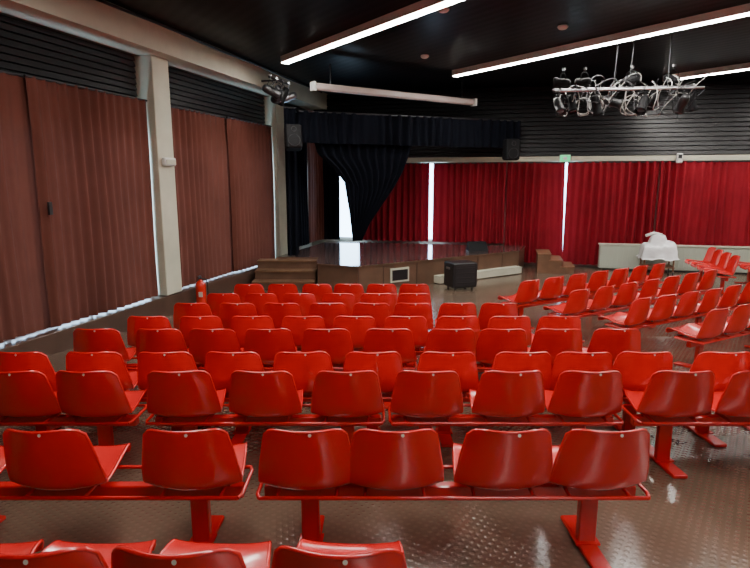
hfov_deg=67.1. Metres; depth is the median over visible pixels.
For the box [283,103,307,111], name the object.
louver panel
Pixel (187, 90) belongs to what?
louver panel
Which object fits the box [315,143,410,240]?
drape
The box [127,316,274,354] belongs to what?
bench
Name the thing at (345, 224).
window
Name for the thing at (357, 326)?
bench
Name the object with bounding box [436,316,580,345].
bench
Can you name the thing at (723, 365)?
bench
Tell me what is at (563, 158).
exit sign
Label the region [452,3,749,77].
fluorescent light
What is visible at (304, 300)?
bench
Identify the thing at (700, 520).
floor
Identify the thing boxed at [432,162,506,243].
curtain
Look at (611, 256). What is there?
radiator
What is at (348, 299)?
bench
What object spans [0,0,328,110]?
beam
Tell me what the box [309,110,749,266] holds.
wall
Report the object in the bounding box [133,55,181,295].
pillar
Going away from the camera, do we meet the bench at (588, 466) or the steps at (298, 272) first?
the bench at (588, 466)
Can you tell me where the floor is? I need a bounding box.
[0,264,749,567]
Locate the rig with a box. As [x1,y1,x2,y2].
[552,34,711,119]
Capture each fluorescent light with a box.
[280,0,463,64]
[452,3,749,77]
[662,62,749,81]
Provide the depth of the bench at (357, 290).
8.23 m
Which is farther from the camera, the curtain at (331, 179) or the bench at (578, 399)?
the curtain at (331, 179)
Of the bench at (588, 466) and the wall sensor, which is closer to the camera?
the bench at (588, 466)
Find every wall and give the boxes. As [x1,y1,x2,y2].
[0,12,311,250]
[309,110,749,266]
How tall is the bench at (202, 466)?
0.787 m
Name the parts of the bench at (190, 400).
frame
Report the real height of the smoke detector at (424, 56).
0.060 m
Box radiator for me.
[598,243,749,274]
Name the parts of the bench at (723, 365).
frame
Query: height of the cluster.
0.535 m
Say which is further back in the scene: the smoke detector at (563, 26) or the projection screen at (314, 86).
the projection screen at (314, 86)
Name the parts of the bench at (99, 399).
frame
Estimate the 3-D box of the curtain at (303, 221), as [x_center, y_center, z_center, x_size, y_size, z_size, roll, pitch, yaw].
[-1.861,-2.627,14.310,0.138,3.310,0.850,3,11,15]
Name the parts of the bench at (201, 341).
frame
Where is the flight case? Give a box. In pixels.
[444,260,476,289]
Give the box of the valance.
[298,110,521,147]
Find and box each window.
[340,177,351,237]
[428,164,433,239]
[563,163,567,233]
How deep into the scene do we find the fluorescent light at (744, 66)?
11.95 m
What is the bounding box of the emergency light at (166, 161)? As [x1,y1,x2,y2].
[162,157,175,165]
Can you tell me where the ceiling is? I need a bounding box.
[106,0,749,94]
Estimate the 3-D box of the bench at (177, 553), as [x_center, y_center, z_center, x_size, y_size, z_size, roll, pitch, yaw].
[-1.055,1.159,2.058,2.422,0.787,0.579,0,10,0]
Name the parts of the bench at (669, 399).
frame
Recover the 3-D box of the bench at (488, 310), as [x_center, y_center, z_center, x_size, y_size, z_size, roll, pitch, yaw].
[1.215,0.558,6.887,1.022,0.787,0.575,0,10,0]
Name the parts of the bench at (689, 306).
frame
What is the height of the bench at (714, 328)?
0.872 m
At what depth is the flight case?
11.70 m
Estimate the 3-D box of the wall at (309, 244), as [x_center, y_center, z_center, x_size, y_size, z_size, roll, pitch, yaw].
[-4.732,-1.095,6.246,0.100,5.400,24.000,3,11,15]
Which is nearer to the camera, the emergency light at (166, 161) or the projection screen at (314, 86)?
the emergency light at (166, 161)
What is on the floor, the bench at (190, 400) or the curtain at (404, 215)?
the bench at (190, 400)
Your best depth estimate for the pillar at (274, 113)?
13.51 m
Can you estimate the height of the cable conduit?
0.053 m
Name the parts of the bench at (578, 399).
frame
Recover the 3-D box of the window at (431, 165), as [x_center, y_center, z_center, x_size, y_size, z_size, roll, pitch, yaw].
[1.593,-2.259,15.619,0.750,2.095,0.050,2,11,13]
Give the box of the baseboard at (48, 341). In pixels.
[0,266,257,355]
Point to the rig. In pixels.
(689, 98)
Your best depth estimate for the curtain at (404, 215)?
15.64 m
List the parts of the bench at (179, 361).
frame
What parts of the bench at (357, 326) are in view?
frame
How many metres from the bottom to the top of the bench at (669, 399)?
0.787 m
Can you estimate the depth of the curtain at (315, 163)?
15.35 m
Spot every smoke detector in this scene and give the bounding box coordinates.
[420,54,428,58]
[438,7,449,12]
[557,24,568,29]
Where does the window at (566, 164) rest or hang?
in the wall at (340, 239)
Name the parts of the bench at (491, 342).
frame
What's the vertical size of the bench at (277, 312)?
0.787 m
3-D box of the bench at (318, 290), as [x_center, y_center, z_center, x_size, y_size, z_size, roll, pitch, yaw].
[-1.350,0.330,8.523,1.532,0.772,0.576,0,10,0]
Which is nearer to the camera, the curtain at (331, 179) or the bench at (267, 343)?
the bench at (267, 343)
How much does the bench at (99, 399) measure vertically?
0.787 m
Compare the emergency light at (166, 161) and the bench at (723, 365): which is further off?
the emergency light at (166, 161)
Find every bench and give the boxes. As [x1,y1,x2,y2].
[0,351,197,430]
[0,370,146,445]
[0,428,253,542]
[0,538,406,567]
[73,328,243,371]
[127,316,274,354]
[145,370,384,443]
[173,303,301,363]
[204,351,402,444]
[206,293,315,316]
[234,284,332,302]
[243,328,416,408]
[255,428,650,567]
[281,316,428,363]
[308,303,433,365]
[321,293,433,321]
[333,284,430,305]
[388,370,623,429]
[417,351,672,446]
[423,328,640,371]
[433,303,517,330]
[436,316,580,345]
[498,262,666,329]
[543,269,718,342]
[598,282,749,334]
[622,370,749,478]
[665,304,749,367]
[684,247,740,293]
[685,351,749,446]
[734,261,749,282]
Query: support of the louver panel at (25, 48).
attached to the wall at (309, 244)
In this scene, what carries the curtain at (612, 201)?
hanging from the wall at (340, 239)
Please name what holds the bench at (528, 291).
on the floor
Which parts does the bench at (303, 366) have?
frame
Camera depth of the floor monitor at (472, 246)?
13.57 m
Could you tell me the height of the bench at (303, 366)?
0.787 m
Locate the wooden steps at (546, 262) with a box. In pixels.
[536,249,574,273]
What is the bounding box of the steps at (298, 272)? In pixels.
[251,259,317,288]
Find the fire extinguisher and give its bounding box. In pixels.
[195,275,208,302]
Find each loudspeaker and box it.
[284,124,302,150]
[502,139,519,159]
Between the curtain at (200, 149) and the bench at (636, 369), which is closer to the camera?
the bench at (636, 369)
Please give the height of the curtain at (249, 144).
3.158 m
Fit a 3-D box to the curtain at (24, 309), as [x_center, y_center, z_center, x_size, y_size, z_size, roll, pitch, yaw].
[-4.496,-0.827,6.298,0.106,3.158,2.070,3,11,15]
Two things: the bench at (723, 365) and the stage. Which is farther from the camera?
the stage
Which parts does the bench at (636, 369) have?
frame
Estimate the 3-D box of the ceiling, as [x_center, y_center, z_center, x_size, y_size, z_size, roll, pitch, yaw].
[2.500,-3.544,5.958,24.000,0.120,25.000,0,10,0]
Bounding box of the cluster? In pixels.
[261,74,296,105]
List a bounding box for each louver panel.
[0,14,137,96]
[168,67,264,123]
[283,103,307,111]
[313,79,749,157]
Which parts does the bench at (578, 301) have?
frame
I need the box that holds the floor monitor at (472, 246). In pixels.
[466,241,487,252]
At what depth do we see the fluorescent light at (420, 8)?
8.48 m
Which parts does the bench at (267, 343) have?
frame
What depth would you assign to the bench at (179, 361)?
4.28 m
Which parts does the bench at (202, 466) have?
frame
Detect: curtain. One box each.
[0,70,50,342]
[23,74,157,327]
[171,106,232,286]
[226,116,274,271]
[284,107,298,255]
[296,111,308,246]
[307,143,323,242]
[322,158,339,239]
[363,163,429,241]
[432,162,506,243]
[504,162,564,262]
[562,161,659,264]
[655,161,749,245]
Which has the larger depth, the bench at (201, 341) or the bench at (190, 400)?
the bench at (201, 341)
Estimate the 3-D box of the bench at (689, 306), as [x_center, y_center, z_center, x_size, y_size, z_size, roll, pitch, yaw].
[4.655,0.369,8.155,3.892,0.828,0.578,-6,12,-31]
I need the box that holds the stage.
[276,241,524,291]
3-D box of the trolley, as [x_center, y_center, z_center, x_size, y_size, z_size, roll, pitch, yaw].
[6.853,-0.750,13.687,0.864,1.034,0.651,3,11,15]
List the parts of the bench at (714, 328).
frame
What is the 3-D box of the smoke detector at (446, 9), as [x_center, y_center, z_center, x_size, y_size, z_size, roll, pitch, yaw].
[0.950,-3.797,7.843,0.170,0.060,0.167,0,10,0]
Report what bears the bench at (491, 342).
on the floor
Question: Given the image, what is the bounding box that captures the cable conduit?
[96,0,321,92]
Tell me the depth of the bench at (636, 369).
4.29 m
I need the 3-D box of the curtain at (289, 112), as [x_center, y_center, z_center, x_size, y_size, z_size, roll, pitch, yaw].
[-1.831,-2.233,12.476,0.260,3.224,0.093,-4,11,-21]
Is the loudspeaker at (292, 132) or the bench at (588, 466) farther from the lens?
the loudspeaker at (292, 132)
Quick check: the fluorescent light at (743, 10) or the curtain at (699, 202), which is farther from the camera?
the curtain at (699, 202)
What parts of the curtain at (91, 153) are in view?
curtain pull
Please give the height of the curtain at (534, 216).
2.640 m
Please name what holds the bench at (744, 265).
on the floor
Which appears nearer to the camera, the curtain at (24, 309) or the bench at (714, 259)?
the curtain at (24, 309)
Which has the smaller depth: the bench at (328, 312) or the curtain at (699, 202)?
the bench at (328, 312)
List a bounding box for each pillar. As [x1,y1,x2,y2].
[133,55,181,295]
[264,96,287,258]
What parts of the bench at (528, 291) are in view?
frame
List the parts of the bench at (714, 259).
frame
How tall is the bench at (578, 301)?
0.786 m
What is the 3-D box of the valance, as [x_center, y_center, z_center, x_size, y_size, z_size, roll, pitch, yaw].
[1.026,-3.581,13.219,5.730,0.680,0.175,-4,11,-21]
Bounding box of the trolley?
[636,232,679,275]
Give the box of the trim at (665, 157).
[307,155,749,162]
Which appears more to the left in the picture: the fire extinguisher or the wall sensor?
the fire extinguisher
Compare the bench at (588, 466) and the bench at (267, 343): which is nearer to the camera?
the bench at (588, 466)
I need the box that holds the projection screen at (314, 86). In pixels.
[310,64,476,106]
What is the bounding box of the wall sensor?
[676,153,682,162]
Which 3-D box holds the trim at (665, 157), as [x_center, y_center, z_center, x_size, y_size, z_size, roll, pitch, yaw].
[4.621,-3.218,14.543,13.600,0.120,0.121,2,11,13]
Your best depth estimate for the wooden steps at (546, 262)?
13.84 m
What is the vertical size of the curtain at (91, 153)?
3.158 m
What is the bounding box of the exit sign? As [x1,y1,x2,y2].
[559,155,570,161]

